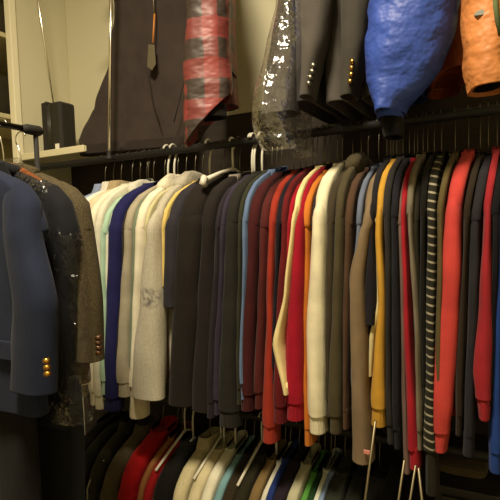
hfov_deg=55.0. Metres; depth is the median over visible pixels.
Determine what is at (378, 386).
sweatshirt
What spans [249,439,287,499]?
polo shirt
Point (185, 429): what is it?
clothes hanger
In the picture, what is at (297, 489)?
polo shirt
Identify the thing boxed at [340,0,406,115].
suit jacket
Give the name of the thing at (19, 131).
clothes hanger
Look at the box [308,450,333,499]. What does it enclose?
polo shirt
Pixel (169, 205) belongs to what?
shirt
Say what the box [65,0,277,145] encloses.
wall
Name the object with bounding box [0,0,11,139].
shelf
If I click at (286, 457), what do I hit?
polo shirt
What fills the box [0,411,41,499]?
trousers
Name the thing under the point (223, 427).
clothes hanger
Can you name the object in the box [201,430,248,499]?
dress shirt
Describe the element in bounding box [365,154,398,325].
t-shirt
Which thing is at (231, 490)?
shirt
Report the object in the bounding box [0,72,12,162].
wall
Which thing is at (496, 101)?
clothes hanger
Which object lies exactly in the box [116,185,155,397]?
sweatshirt
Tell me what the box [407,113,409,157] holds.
clothes hanger
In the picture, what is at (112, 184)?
dress shirt
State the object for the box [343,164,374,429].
sweatshirt
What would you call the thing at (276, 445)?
clothes hanger
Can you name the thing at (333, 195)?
sweatshirt
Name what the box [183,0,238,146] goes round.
jacket
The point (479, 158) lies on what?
sweatshirt
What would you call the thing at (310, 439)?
sweatshirt
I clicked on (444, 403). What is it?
sweatshirt
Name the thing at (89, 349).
suit jacket
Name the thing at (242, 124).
trim
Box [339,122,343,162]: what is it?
clothes hanger
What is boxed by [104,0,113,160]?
support pole
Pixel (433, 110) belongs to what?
clothes hanger
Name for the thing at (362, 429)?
sweater
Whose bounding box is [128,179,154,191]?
hood
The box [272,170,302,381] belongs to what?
sweater
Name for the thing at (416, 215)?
sweatshirt
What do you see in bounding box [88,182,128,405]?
dress shirt
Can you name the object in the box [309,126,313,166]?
clothes hanger
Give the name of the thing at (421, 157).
sweatshirt
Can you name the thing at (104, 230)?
knit sweater
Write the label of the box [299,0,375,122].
suit jacket
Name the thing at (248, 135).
clothes hanger
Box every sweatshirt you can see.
[103,180,159,411]
[106,179,154,289]
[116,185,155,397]
[116,206,129,392]
[129,173,180,418]
[129,195,147,368]
[144,186,172,251]
[166,175,206,381]
[207,176,243,418]
[213,174,250,415]
[218,168,269,428]
[236,167,280,404]
[239,166,287,399]
[240,169,292,411]
[254,172,290,409]
[262,167,304,443]
[273,164,319,424]
[285,164,332,421]
[286,180,302,350]
[303,170,327,446]
[306,160,345,434]
[311,189,317,226]
[325,168,345,417]
[328,152,373,434]
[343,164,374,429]
[354,163,381,378]
[371,158,395,427]
[383,153,410,444]
[391,155,415,449]
[398,173,410,474]
[401,157,422,470]
[406,151,430,450]
[413,161,426,436]
[420,151,440,404]
[433,149,475,453]
[435,150,461,381]
[455,151,485,436]
[462,153,491,457]
[473,146,499,421]
[488,205,499,474]
[490,148,499,405]
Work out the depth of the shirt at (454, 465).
1.41 m
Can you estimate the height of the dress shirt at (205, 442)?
1.177 m
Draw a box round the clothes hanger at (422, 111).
[421,111,423,153]
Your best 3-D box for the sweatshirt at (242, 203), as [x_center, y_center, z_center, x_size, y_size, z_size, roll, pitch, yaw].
[0.081,0.086,1.665,0.047,0.755,0.503,0,3,29]
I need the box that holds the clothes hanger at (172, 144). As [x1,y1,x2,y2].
[169,143,177,173]
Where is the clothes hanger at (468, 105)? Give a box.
[467,105,468,151]
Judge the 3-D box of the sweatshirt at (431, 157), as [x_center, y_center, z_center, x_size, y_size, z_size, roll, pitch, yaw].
[0.548,0.054,1.415,0.026,0.699,0.511,0,3,28]
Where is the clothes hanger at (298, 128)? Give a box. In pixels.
[297,128,301,168]
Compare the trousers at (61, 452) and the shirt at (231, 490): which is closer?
the trousers at (61, 452)
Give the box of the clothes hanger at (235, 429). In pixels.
[234,428,236,443]
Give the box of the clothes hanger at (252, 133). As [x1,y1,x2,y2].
[249,132,256,170]
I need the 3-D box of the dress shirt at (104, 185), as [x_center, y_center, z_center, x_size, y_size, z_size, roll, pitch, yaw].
[-0.548,0.138,2.000,0.084,0.837,0.505,0,4,34]
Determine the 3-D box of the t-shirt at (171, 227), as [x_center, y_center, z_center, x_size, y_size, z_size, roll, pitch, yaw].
[-0.144,0.096,1.781,0.074,0.755,0.522,0,3,28]
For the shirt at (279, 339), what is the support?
hanging from the clothes hanger
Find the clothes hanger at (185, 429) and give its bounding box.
[155,408,190,471]
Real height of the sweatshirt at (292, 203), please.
0.708 m
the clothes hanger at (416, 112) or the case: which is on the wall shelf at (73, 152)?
the case
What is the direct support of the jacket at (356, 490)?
hanging from the clothes hanger
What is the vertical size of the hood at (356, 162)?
0.090 m
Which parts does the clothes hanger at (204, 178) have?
arm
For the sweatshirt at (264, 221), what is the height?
0.736 m
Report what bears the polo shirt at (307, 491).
hanging from the clothes hanger
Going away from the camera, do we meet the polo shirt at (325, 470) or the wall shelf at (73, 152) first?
the polo shirt at (325, 470)
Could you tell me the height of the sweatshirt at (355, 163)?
0.801 m
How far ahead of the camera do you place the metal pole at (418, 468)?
1.17 m
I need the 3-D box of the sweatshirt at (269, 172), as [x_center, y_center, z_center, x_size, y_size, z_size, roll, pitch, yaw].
[0.093,0.077,1.657,0.051,0.736,0.510,0,3,28]
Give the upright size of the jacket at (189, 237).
0.798 m
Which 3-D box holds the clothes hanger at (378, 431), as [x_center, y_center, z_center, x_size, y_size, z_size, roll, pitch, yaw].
[0.414,0.701,1.532,0.002,0.252,0.372,0,3,28]
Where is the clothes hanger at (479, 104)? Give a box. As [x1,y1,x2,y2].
[479,104,480,170]
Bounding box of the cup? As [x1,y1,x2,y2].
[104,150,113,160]
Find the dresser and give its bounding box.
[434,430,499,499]
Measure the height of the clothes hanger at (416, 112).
0.252 m
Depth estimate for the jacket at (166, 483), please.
1.75 m
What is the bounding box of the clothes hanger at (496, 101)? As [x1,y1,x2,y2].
[496,101,497,148]
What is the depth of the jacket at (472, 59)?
1.03 m
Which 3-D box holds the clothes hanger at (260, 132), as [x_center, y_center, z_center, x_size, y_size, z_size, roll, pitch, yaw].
[0.042,-0.278,1.659,0.010,0.262,0.380,0,3,28]
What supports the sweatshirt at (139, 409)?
hanging from the clothes hanger at (172, 144)
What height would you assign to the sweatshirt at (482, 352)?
0.710 m
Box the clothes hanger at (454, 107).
[450,107,455,182]
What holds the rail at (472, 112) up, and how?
attached to the wall
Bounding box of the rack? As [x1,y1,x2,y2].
[0,121,43,168]
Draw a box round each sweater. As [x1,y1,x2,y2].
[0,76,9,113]
[100,193,126,394]
[132,171,203,400]
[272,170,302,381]
[349,166,379,465]
[423,151,455,496]
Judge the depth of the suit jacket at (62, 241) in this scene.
1.20 m
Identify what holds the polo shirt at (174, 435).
hanging from the clothes hanger
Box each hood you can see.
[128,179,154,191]
[156,173,180,189]
[173,171,203,187]
[345,152,373,173]
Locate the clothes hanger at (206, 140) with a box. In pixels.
[204,139,212,174]
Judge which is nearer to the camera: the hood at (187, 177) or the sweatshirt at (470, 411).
the sweatshirt at (470, 411)
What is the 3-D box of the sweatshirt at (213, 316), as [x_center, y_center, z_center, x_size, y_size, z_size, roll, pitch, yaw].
[-0.004,0.123,1.712,0.084,0.797,0.515,0,3,28]
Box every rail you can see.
[33,104,499,170]
[87,385,488,461]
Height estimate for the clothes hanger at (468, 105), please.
0.252 m
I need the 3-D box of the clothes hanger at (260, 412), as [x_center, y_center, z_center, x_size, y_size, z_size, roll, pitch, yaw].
[0.042,0.670,1.724,0.010,0.186,0.369,0,3,28]
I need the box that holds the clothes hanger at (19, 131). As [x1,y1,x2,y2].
[15,131,25,162]
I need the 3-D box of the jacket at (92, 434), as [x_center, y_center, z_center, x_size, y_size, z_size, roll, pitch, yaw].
[-0.636,1.440,2.142,0.192,1.461,0.518,0,3,30]
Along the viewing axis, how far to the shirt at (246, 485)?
1.62 m
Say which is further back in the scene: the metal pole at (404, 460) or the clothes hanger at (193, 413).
the clothes hanger at (193, 413)
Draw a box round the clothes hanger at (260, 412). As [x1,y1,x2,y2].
[236,411,280,486]
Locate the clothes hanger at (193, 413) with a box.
[190,411,195,441]
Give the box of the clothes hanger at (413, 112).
[412,112,414,157]
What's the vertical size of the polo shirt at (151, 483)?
1.227 m
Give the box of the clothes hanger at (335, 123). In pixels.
[334,123,338,162]
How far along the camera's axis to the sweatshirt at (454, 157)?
1.18 m
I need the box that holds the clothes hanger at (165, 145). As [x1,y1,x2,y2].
[162,144,171,173]
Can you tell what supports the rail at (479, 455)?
attached to the wall
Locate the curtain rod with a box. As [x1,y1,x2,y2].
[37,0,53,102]
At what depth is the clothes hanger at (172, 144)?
1.83 m
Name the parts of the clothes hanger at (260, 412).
arm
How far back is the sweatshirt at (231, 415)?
1.48 m
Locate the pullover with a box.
[192,171,250,413]
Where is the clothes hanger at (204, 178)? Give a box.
[199,137,239,187]
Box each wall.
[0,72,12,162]
[15,0,84,430]
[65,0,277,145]
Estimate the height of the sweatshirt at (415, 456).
0.843 m
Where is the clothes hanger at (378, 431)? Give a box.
[377,431,380,471]
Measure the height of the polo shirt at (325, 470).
0.888 m
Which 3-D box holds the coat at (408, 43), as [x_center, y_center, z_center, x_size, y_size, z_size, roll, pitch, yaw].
[0.456,-0.734,1.357,0.220,0.889,0.650,-1,3,19]
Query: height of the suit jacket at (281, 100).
0.795 m
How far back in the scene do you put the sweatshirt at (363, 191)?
1.28 m
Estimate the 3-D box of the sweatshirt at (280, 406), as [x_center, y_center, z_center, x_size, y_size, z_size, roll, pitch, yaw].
[0.200,0.105,1.603,0.076,0.784,0.520,0,3,28]
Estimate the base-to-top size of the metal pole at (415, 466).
0.942 m
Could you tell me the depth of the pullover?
1.52 m
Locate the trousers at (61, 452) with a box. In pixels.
[37,375,84,499]
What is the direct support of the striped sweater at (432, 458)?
hanging from the clothes hanger at (440, 109)
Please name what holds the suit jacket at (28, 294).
hanging from the clothes hanger
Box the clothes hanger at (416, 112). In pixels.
[416,112,417,153]
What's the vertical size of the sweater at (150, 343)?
0.780 m
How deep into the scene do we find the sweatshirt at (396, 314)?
1.23 m
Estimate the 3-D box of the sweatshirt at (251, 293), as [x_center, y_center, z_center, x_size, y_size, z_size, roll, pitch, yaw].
[0.102,0.101,1.653,0.090,0.761,0.497,0,3,28]
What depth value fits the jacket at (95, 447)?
1.93 m
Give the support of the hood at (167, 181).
attached to the sweatshirt at (139, 409)
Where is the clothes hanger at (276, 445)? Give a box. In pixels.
[275,442,277,453]
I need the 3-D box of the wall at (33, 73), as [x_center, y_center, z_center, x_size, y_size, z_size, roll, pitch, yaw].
[-0.997,-0.142,2.410,0.020,3.200,0.304,0,3,28]
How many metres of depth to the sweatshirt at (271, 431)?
1.42 m
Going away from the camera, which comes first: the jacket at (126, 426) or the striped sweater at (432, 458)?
the striped sweater at (432, 458)
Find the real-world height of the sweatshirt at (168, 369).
0.726 m
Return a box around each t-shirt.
[163,178,199,307]
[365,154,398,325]
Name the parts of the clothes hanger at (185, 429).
arm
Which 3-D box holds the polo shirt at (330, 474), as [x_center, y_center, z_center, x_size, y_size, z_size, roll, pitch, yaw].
[0.282,1.135,1.632,0.064,0.888,0.494,0,3,28]
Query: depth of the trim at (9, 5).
2.21 m
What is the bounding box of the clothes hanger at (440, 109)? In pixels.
[440,109,441,153]
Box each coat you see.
[79,0,186,156]
[365,0,460,139]
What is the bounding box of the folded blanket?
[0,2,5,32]
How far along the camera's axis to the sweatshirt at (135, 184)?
1.80 m
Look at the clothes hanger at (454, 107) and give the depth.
1.37 m
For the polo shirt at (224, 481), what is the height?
1.068 m
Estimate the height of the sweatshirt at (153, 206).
0.721 m
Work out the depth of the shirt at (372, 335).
1.28 m
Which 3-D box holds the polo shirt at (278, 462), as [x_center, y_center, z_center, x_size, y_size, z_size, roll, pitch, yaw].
[0.118,1.187,1.721,0.080,0.975,0.510,0,3,28]
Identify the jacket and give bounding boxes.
[0,160,79,429]
[0,171,57,417]
[14,162,104,384]
[85,410,122,451]
[85,411,129,499]
[86,414,140,499]
[100,414,160,499]
[153,426,207,499]
[169,171,236,407]
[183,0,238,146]
[262,0,346,123]
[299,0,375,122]
[324,449,355,499]
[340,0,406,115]
[345,460,374,499]
[426,0,499,99]
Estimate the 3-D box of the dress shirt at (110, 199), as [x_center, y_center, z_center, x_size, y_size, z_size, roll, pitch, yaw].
[-0.444,0.141,1.945,0.086,0.860,0.505,0,3,28]
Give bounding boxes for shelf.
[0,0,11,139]
[19,145,100,163]
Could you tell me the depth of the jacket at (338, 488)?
1.53 m
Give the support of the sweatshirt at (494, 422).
hanging from the clothes hanger
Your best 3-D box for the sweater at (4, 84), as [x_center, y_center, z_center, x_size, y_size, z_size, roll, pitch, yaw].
[-1.254,-0.734,2.447,0.359,0.190,0.324,0,3,28]
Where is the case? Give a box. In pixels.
[41,101,75,150]
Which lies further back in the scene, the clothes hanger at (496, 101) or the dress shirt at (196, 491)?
the dress shirt at (196, 491)
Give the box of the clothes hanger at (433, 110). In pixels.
[432,110,434,153]
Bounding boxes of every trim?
[4,0,24,163]
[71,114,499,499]
[194,84,499,143]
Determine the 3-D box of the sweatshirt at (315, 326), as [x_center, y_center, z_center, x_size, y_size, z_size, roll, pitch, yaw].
[0.307,0.108,1.545,0.075,0.802,0.515,0,4,32]
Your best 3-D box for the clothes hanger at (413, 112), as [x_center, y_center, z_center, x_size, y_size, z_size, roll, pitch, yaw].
[0.487,-0.280,1.423,0.002,0.252,0.372,0,3,28]
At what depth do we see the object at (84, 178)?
1.92 m
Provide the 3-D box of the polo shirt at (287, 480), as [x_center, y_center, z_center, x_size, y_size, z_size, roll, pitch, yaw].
[0.165,1.166,1.696,0.097,0.958,0.518,0,3,28]
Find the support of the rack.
on the floor
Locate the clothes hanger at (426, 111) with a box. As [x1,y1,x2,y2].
[426,111,428,152]
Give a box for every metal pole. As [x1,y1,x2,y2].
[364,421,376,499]
[397,459,405,499]
[409,465,416,499]
[417,467,422,499]
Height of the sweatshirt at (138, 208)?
0.730 m
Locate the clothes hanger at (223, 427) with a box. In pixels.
[223,427,224,443]
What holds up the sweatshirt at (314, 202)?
hanging from the clothes hanger at (335, 123)
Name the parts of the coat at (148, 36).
zipper cord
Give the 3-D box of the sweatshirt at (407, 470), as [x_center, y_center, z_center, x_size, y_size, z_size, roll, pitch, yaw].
[0.503,0.148,1.446,0.027,0.840,0.500,0,3,28]
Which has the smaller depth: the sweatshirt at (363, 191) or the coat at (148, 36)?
the sweatshirt at (363, 191)
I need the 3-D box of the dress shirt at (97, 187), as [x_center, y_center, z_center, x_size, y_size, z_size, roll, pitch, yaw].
[-0.594,0.143,2.026,0.070,0.839,0.498,0,3,30]
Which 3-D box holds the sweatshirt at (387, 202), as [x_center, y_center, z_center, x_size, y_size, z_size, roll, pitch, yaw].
[0.473,0.100,1.458,0.029,0.793,0.519,0,3,28]
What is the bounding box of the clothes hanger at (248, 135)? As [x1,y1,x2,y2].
[247,133,254,172]
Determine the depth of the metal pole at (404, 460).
1.20 m
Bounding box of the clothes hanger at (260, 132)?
[257,131,264,170]
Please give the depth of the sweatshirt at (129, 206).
1.66 m
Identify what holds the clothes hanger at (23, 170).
hanging from the rack
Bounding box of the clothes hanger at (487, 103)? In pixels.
[486,103,488,184]
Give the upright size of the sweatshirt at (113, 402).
0.855 m
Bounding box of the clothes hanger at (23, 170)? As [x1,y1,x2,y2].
[0,118,42,179]
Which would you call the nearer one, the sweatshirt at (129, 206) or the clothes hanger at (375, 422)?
the clothes hanger at (375, 422)
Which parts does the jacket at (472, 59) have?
sleeve trim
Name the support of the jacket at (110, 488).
hanging from the clothes hanger
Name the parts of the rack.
rail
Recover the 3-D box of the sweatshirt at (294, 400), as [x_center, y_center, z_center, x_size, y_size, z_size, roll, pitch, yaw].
[0.236,0.096,1.577,0.074,0.763,0.529,0,3,28]
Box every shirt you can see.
[81,181,108,397]
[82,180,127,384]
[84,183,101,197]
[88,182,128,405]
[93,179,153,409]
[117,415,182,499]
[137,421,190,499]
[143,424,194,499]
[161,180,196,286]
[173,426,222,499]
[188,430,233,499]
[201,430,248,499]
[214,435,255,499]
[222,435,260,499]
[235,443,274,499]
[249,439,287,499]
[261,441,294,499]
[266,439,300,499]
[273,162,332,395]
[273,441,308,499]
[287,443,321,499]
[301,450,327,499]
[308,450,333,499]
[314,448,340,499]
[319,449,343,499]
[369,217,377,376]
[439,454,487,478]
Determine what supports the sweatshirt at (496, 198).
hanging from the clothes hanger
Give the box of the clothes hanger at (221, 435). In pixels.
[193,426,228,479]
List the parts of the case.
lid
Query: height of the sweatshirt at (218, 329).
0.793 m
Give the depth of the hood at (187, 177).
1.71 m

